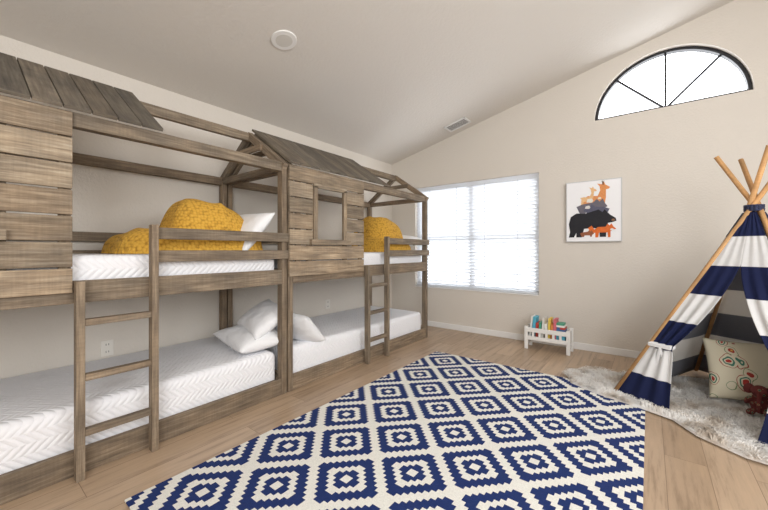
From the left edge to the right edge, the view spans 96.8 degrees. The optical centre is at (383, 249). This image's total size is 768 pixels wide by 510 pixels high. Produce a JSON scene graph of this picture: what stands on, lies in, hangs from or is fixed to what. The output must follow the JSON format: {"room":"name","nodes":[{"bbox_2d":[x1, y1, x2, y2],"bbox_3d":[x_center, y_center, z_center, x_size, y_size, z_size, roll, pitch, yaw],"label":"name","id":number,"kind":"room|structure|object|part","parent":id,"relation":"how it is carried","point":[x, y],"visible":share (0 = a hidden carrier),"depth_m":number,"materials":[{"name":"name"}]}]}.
{"room":"bedroom","nodes":[
{"label":"bedroom","id":0,"kind":"room"},
{"bbox_2d":[0,35,391,378],"bbox_3d":[-1.873,-0.130,2.918,0.160,2.460,6.310,0,0,38],"label":"wall","id":1,"kind":"structure","parent":0,"point":[34,339],"depth_m":2.76,"materials":[{"name":"beige paint"}]},
{"bbox_2d":[101,339,113,356],"bbox_3d":[-2.061,0.730,2.540,0.008,0.115,0.075,0,0,38],"label":"power outlet","id":2,"kind":"object","parent":1,"relation":"attached to","point":[107,347],"visible":1,"depth_m":2.54,"materials":[{"name":"white plastic"}]},
{"bbox_2d":[325,299,329,308],"bbox_3d":[-0.706,0.680,4.284,0.008,0.115,0.075,0,0,38],"label":"power outlet","id":3,"kind":"object","parent":1,"relation":"attached to","point":[327,302],"visible":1,"depth_m":4.28,"materials":[{"name":"white plastic"}]},
{"bbox_2d":[0,0,733,164],"bbox_3d":[0.357,-2.040,1.185,5.810,1.474,6.630,0,0,38],"label":"ceiling","id":4,"kind":"structure","parent":0,"point":[381,80],"depth_m":2.88,"materials":[{"name":"white paint"}]},
{"bbox_2d":[271,30,296,49],"bbox_3d":[-0.752,-1.575,2.562,0.190,0.050,0.186,0,0,-39],"label":"recessed light","id":5,"kind":"object","parent":4,"relation":"in","point":[281,39],"visible":1,"depth_m":2.55,"materials":[{"name":"white plastic"}]},
{"bbox_2d":[444,117,470,131],"bbox_3d":[0.951,-1.621,4.416,0.295,0.080,0.200,0,0,38],"label":"ceiling vent","id":6,"kind":"object","parent":4,"relation":"in","point":[463,121],"visible":1,"depth_m":4.41,"materials":[{"name":"white metal"}]},
{"bbox_2d":[0,325,767,509],"bbox_3d":[0.357,1.150,1.185,5.810,0.100,6.630,0,0,38],"label":"floor","id":7,"kind":"structure","parent":0,"point":[683,470],"depth_m":1.89,"materials":[{"name":"brown wood"}]},
{"bbox_2d":[0,52,288,504],"bbox_3d":[-1.758,0.031,2.074,1.065,2.139,2.112,0,0,38],"label":"bunk bed","id":8,"kind":"object","parent":7,"relation":"on","point":[19,77],"visible":0.88,"depth_m":1.74,"materials":[{"name":"brown wood"}]},
{"bbox_3d":[-1.738,-0.230,1.325,0.074,0.780,0.785,0,0,38],"label":"window trim","id":9,"kind":"part","parent":8,"relation":"part of","materials":[{"name":"brown wood"}]},
{"bbox_3d":[-1.841,-0.855,1.595,0.534,0.368,1.255,0,0,38],"label":"roof panel","id":10,"kind":"part","parent":8,"relation":"part of","materials":[{"name":"brown wood"}]},
{"bbox_2d":[0,336,274,474],"bbox_3d":[-1.771,0.909,2.089,0.860,0.269,1.995,0,0,38],"label":"mattress","id":11,"kind":"object","parent":8,"relation":"on","point":[37,408],"visible":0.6,"depth_m":1.97,"materials":[{"name":"white fabric"}]},
{"bbox_2d":[213,325,278,353],"bbox_3d":[-1.077,0.693,2.737,0.379,0.172,0.581,0,0,-44],"label":"pillow","id":12,"kind":"object","parent":11,"relation":"on","point":[237,337],"visible":0.66,"depth_m":2.58,"materials":[{"name":"white fabric"}]},
{"bbox_2d":[237,299,276,339],"bbox_3d":[-0.993,0.557,2.797,0.285,0.242,0.511,0,0,-38],"label":"pillow","id":13,"kind":"object","parent":12,"relation":"on","point":[260,319],"visible":0.86,"depth_m":2.66,"materials":[{"name":"white fabric"}]},
{"bbox_2d":[6,254,273,280],"bbox_3d":[-1.767,0.121,2.086,0.860,0.192,1.975,0,0,38],"label":"mattress","id":14,"kind":"object","parent":8,"relation":"on","point":[85,266],"visible":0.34,"depth_m":1.90,"materials":[{"name":"white fabric"}]},
{"bbox_2d":[101,199,262,253],"bbox_3d":[-1.417,-0.172,2.459,0.731,0.389,0.923,0,0,38],"label":"knit blanket","id":15,"kind":"object","parent":14,"relation":"on","point":[185,213],"visible":0.75,"depth_m":2.29,"materials":[{"name":"yellow fabric"}]},
{"bbox_2d":[240,213,274,249],"bbox_3d":[-1.102,-0.140,2.656,0.564,0.319,0.259,0,0,43],"label":"pillow","id":16,"kind":"object","parent":14,"relation":"on","point":[259,222],"visible":0.39,"depth_m":2.52,"materials":[{"name":"white fabric"}]},
{"bbox_2d":[227,129,428,391],"bbox_3d":[-0.460,0.031,3.744,1.065,2.139,2.112,0,0,38],"label":"bunk bed","id":17,"kind":"object","parent":7,"relation":"on","point":[298,271],"visible":0.66,"depth_m":3.14,"materials":[{"name":"brown wood"}]},
{"bbox_3d":[-0.543,-0.855,3.265,0.534,0.368,1.255,0,0,38],"label":"roof panel","id":18,"kind":"part","parent":17,"relation":"part of","materials":[{"name":"brown wood"}]},
{"bbox_3d":[-0.441,-0.230,2.996,0.074,0.780,0.785,0,0,38],"label":"window trim","id":19,"kind":"part","parent":17,"relation":"part of","materials":[{"name":"brown wood"}]},
{"bbox_2d":[264,306,420,372],"bbox_3d":[-0.473,0.909,3.759,0.860,0.269,1.995,0,0,38],"label":"mattress","id":20,"kind":"object","parent":17,"relation":"on","point":[343,332],"visible":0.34,"depth_m":3.40,"materials":[{"name":"white fabric"}]},
{"bbox_2d":[274,313,324,341],"bbox_3d":[-0.766,0.661,2.925,0.460,0.264,0.282,0,0,26],"label":"pillow","id":21,"kind":"object","parent":20,"relation":"on","point":[304,329],"visible":0.52,"depth_m":2.81,"materials":[{"name":"white fabric"}]},
{"bbox_2d":[274,252,420,267],"bbox_3d":[-0.469,0.121,3.756,0.860,0.192,1.975,0,0,38],"label":"mattress","id":22,"kind":"object","parent":17,"relation":"on","point":[370,258],"visible":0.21,"depth_m":3.61,"materials":[{"name":"white fabric"}]},
{"bbox_2d":[352,216,410,251],"bbox_3d":[-0.061,-0.196,4.159,0.731,0.436,0.712,0,0,38],"label":"knit blanket","id":23,"kind":"object","parent":22,"relation":"on","point":[376,229],"visible":0.65,"depth_m":3.96,"materials":[{"name":"yellow fabric"}]},
{"bbox_2d":[402,235,419,246],"bbox_3d":[0.146,-0.092,4.344,0.580,0.195,0.278,0,0,38],"label":"pillow","id":24,"kind":"object","parent":22,"relation":"on","point":[404,236],"visible":0.08,"depth_m":4.24,"materials":[{"name":"white fabric"}]},
{"bbox_2d":[125,351,644,509],"bbox_3d":[0.422,1.095,2.034,1.790,0.009,2.770,0,0,38],"label":"area rug","id":25,"kind":"object","parent":7,"relation":"on","point":[439,431],"visible":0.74,"depth_m":1.85,"materials":[{"name":"blue carpet"}]},
{"bbox_2d":[524,314,572,355],"bbox_3d":[1.813,0.919,3.759,0.457,0.362,0.204,0,0,38],"label":"crate","id":26,"kind":"object","parent":7,"relation":"on","point":[553,331],"visible":1,"depth_m":3.69,"materials":[{"name":"white wood"}]},
{"bbox_2d":[529,314,566,340],"bbox_3d":[1.809,0.863,3.761,0.365,0.250,0.146,0,0,38],"label":"books","id":27,"kind":"object","parent":26,"relation":"on","point":[552,324],"depth_m":3.72,"materials":[{"name":"multicoloured paper"}]},
{"bbox_2d":[562,365,767,464],"bbox_3d":[2.412,1.069,2.352,1.410,0.041,1.827,0,0,-18],"label":"sheepskin rug","id":28,"kind":"object","parent":7,"relation":"on","point":[725,423],"visible":0.58,"depth_m":2.26,"materials":[{"name":"white fur"}]},
{"bbox_2d":[614,145,767,445],"bbox_3d":[2.494,0.209,2.300,1.163,1.739,1.154,0,0,-24],"label":"tent","id":29,"kind":"object","parent":28,"relation":"on","point":[737,270],"visible":0.99,"depth_m":2.36,"materials":[{"name":"fabric"}]},
{"bbox_2d":[702,337,767,400],"bbox_3d":[2.517,0.845,2.376,0.421,0.395,0.206,0,0,28],"label":"paisley cushion","id":30,"kind":"object","parent":28,"relation":"on","point":[731,365],"visible":0.86,"depth_m":2.36,"materials":[{"name":"beige fabric"}]},
{"bbox_2d":[743,383,767,415],"bbox_3d":[2.373,0.952,2.152,0.136,0.186,0.154,0,0,-37],"label":"elephant","id":31,"kind":"object","parent":28,"relation":"on","point":[758,402],"visible":0.98,"depth_m":2.15},
{"bbox_2d":[392,0,767,351],"bbox_3d":[2.342,-0.778,3.740,5.810,3.756,0.160,0,0,38],"label":"wall","id":32,"kind":"structure","parent":0,"point":[679,205],"depth_m":3.55,"materials":[{"name":"beige paint"}]},
{"bbox_2d":[415,285,538,295],"bbox_3d":[1.160,0.538,4.581,1.730,0.013,0.062,0,0,38],"label":"trim","id":33,"kind":"structure","parent":32,"relation":"attached to","point":[416,285],"depth_m":4.48,"materials":[{"name":"white"}]},
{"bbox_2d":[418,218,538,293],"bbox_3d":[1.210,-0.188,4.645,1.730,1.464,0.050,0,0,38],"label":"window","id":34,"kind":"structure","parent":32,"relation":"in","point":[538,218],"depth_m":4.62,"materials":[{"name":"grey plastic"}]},
{"bbox_2d":[416,173,538,293],"bbox_3d":[1.176,-0.195,4.601,1.718,1.444,0.056,0,0,38],"label":"blinds","id":35,"kind":"object","parent":34,"relation":"attached to","point":[512,202],"visible":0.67,"depth_m":4.46,"materials":[{"name":"white plastic"}]},
{"bbox_2d":[456,183,484,287],"bbox_3d":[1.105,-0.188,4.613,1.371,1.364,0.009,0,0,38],"label":"blind cords","id":36,"kind":"object","parent":35,"relation":"hanging from","point":[484,183],"visible":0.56,"depth_m":4.45,"materials":[{"name":"white fabric"}]},
{"bbox_2d":[421,320,640,357],"bbox_3d":[2.295,1.062,3.667,5.476,0.075,0.014,0,0,38],"label":"baseboard","id":37,"kind":"structure","parent":32,"relation":"attached to","point":[581,346],"depth_m":4.14,"materials":[{"name":"white"}]},
{"bbox_2d":[566,177,621,241],"bbox_3d":[2.255,-0.420,3.678,0.514,0.660,0.040,0,0,38],"label":"print","id":38,"kind":"object","parent":32,"relation":"attached to","point":[593,207],"visible":1,"depth_m":3.66,"materials":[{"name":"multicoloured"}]},
{"bbox_2d":[595,46,752,120],"bbox_3d":[2.795,-1.685,3.388,1.190,0.577,0.060,0,0,38],"label":"window","id":39,"kind":"structure","parent":32,"relation":"in","point":[734,61],"depth_m":3.33,"materials":[{"name":"black"}]}
]}

